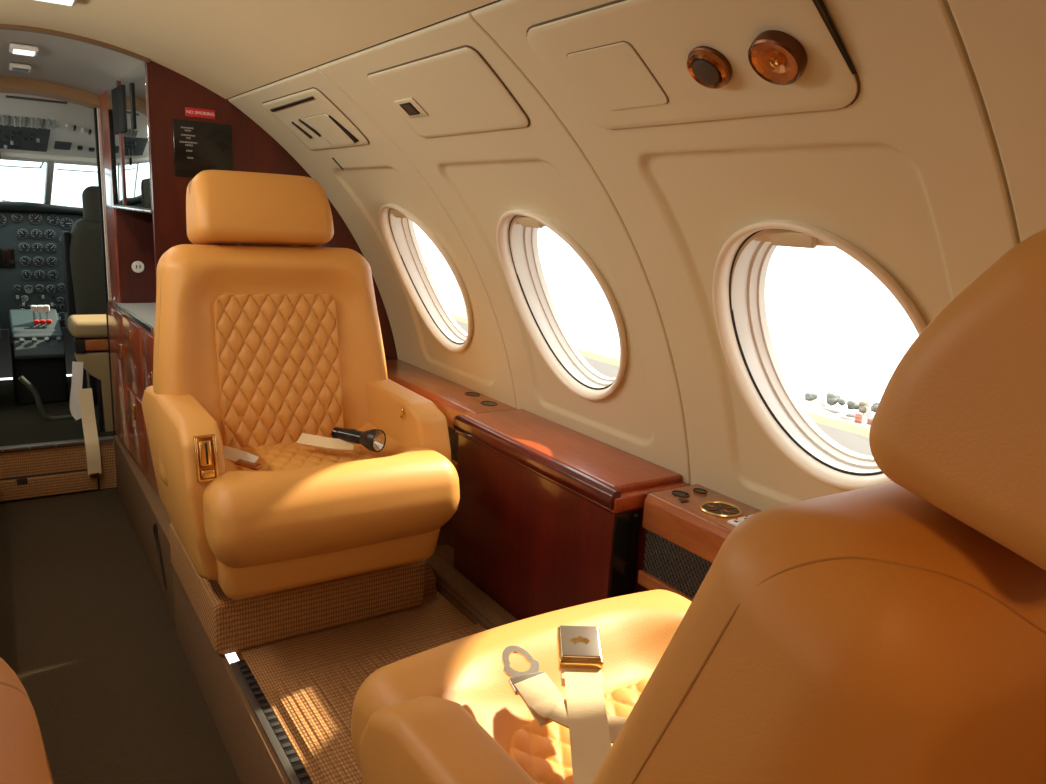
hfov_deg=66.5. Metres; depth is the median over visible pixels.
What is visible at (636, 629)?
seat cushion
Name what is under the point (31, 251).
panel
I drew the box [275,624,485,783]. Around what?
base
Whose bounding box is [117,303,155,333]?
countertop
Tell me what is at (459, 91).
panel
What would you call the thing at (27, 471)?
step
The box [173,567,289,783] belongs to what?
panel
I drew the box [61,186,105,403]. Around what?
chair
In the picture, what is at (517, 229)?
window
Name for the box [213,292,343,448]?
quilt
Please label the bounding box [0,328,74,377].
panel
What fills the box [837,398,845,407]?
tree
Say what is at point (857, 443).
ground
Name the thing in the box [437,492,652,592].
wall
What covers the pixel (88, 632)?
floor
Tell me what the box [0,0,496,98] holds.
ceiling
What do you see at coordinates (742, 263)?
window
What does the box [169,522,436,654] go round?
plinth
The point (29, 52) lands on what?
diffuser
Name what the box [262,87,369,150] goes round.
panel
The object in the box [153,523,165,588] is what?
strap
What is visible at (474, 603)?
baseboard
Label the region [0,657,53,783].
passenger seat
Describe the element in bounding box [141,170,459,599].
passenger seat
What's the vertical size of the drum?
0.850 m
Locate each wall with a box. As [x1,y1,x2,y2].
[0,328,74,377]
[94,107,116,483]
[145,60,397,359]
[228,0,1045,510]
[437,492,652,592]
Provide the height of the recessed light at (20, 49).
0.016 m
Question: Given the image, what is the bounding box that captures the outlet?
[132,261,144,272]
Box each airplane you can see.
[821,398,858,417]
[866,407,872,420]
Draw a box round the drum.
[854,412,862,423]
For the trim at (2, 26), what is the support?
attached to the wall at (169, 92)
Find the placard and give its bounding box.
[173,119,231,176]
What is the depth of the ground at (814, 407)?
97.42 m
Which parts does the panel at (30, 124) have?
plate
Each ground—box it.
[1,199,871,455]
[445,305,873,428]
[452,315,869,436]
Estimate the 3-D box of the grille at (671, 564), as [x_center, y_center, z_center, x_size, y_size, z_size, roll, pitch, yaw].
[0.594,0.451,1.111,0.003,0.093,1.264,-5,15,-33]
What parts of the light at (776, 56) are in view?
bulb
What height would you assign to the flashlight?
0.055 m
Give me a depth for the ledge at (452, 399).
2.37 m
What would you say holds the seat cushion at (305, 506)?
on the passenger seat at (266, 336)
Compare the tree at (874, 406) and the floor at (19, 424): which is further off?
the tree at (874, 406)
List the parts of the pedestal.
lever knob, radio plate, lever knob, lever knob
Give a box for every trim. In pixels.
[0,24,149,62]
[0,77,99,108]
[228,0,499,98]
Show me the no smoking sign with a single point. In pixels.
(191, 112)
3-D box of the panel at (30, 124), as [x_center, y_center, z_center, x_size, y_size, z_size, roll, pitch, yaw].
[-2.085,-1.097,3.322,1.560,0.248,0.922,-5,15,-33]
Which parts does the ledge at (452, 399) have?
rail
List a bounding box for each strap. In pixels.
[70,361,101,477]
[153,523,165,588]
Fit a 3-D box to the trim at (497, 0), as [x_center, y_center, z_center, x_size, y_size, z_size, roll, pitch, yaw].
[0.264,-0.444,0.687,0.008,0.008,4.210,-5,15,-33]
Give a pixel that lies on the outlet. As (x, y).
(137, 266)
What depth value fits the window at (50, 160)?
3.79 m
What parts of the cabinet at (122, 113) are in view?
edge trim, door, handle, handle, drawer, handle, drawer, door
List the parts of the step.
drawer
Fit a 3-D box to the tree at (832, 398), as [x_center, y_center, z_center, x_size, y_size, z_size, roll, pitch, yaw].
[40.286,0.976,103.865,2.172,1.792,1.922,-5,15,-33]
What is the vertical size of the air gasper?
0.044 m
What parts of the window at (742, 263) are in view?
shade pull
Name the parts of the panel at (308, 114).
mask door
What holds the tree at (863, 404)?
on the ground at (814, 407)
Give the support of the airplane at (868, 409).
on the ground at (814, 407)
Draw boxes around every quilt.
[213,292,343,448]
[232,441,374,470]
[509,679,648,783]
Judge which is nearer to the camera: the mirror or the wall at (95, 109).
the mirror
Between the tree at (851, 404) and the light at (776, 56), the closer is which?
the light at (776, 56)
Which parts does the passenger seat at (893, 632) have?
armrest, backrest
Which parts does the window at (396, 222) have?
shade pull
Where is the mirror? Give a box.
[107,62,152,213]
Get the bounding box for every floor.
[0,376,113,446]
[0,487,240,783]
[235,544,473,783]
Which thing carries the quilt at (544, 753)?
on the passenger seat at (893, 632)
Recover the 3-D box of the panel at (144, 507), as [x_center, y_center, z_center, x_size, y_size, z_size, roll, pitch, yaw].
[-1.090,0.409,2.966,0.613,0.248,1.290,-5,15,-33]
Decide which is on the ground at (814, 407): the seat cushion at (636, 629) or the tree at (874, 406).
the tree at (874, 406)
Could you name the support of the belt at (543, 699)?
on the passenger seat at (893, 632)
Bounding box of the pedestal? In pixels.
[8,305,67,404]
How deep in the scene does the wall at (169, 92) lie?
2.39 m
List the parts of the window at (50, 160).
rail, post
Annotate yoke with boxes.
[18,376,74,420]
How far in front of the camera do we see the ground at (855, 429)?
56.85 m
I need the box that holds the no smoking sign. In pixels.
[185,107,214,118]
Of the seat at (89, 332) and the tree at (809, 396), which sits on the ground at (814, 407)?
the tree at (809, 396)
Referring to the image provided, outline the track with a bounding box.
[230,659,312,783]
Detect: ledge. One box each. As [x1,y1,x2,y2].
[386,359,516,470]
[638,484,760,601]
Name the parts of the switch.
frame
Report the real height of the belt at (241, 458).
0.037 m
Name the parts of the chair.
seat, seat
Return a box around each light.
[9,43,38,55]
[9,62,31,72]
[37,0,76,5]
[748,30,807,84]
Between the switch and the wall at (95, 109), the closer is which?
the switch
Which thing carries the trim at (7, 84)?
attached to the wall at (95, 109)
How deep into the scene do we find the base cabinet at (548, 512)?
1.84 m
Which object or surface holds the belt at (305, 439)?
on the passenger seat at (266, 336)
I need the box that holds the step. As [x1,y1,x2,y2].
[0,436,116,501]
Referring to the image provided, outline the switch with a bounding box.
[394,98,427,117]
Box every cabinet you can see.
[97,62,158,493]
[453,409,689,619]
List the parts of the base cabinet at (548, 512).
rail, rail, lid panel, panel, lid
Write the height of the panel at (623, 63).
0.130 m
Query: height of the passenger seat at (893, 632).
0.849 m
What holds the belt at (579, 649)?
on the passenger seat at (893, 632)
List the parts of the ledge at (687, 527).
rail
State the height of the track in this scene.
0.024 m
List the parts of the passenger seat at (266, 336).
armrest, stowage plate, plate, backrest, armrest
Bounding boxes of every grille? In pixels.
[448,427,458,461]
[643,530,711,598]
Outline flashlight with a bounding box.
[331,427,385,451]
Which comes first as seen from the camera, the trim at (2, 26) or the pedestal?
the trim at (2, 26)
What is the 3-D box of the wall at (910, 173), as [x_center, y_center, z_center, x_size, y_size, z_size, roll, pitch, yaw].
[0.118,-0.189,1.505,0.600,0.891,2.846,-5,15,-33]
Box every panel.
[0,93,96,158]
[0,201,82,329]
[114,435,174,621]
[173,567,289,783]
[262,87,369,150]
[367,45,529,137]
[526,0,860,129]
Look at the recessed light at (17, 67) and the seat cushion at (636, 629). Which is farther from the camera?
the recessed light at (17, 67)
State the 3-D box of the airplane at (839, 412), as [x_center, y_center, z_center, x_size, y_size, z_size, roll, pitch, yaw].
[27.562,1.567,68.246,3.304,1.222,3.549,4,12,2]
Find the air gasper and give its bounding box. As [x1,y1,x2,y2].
[687,46,732,88]
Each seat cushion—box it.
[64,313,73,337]
[203,422,459,567]
[351,589,690,773]
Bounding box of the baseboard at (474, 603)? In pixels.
[426,545,518,629]
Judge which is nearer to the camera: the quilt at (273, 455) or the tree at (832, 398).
the quilt at (273, 455)
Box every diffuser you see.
[12,68,28,72]
[13,49,34,55]
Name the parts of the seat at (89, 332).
leg, panel, leg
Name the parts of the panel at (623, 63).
mask door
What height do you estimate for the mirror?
0.437 m
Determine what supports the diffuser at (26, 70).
attached to the recessed light at (17, 67)
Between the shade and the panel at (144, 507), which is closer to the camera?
the shade
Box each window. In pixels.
[0,151,96,204]
[379,204,472,352]
[496,209,626,399]
[712,220,926,490]
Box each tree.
[805,392,817,400]
[826,392,839,405]
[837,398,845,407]
[847,400,859,409]
[858,401,871,414]
[871,402,878,411]
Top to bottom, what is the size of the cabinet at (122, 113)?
1.390 m
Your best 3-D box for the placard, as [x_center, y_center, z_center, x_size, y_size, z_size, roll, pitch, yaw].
[-0.961,-0.726,2.396,0.166,0.162,0.006,-5,15,-33]
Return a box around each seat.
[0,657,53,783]
[68,314,112,431]
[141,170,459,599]
[351,229,1045,783]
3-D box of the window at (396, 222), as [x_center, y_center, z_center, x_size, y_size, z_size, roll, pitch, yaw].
[-0.268,-0.344,2.389,0.312,0.460,0.410,-5,15,-33]
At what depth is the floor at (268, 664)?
1.86 m
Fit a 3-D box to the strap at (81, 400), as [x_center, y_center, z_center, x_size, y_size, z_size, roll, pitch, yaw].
[-1.819,0.114,3.303,0.090,0.462,0.167,-5,15,-33]
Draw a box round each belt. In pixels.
[223,446,261,470]
[296,433,353,450]
[502,645,627,743]
[557,625,610,783]
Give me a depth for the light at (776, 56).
0.89 m
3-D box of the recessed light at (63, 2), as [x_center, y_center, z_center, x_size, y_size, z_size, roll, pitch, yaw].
[-1.011,-0.852,1.708,0.100,0.014,0.130,-5,15,-33]
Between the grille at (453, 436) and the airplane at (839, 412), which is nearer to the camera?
the grille at (453, 436)
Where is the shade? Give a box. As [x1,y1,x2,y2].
[754,234,833,246]
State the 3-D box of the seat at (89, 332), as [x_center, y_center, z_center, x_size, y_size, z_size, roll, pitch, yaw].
[-1.816,-0.076,3.467,0.248,0.502,0.220,-5,15,-33]
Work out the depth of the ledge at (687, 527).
1.54 m
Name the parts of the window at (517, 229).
shade pull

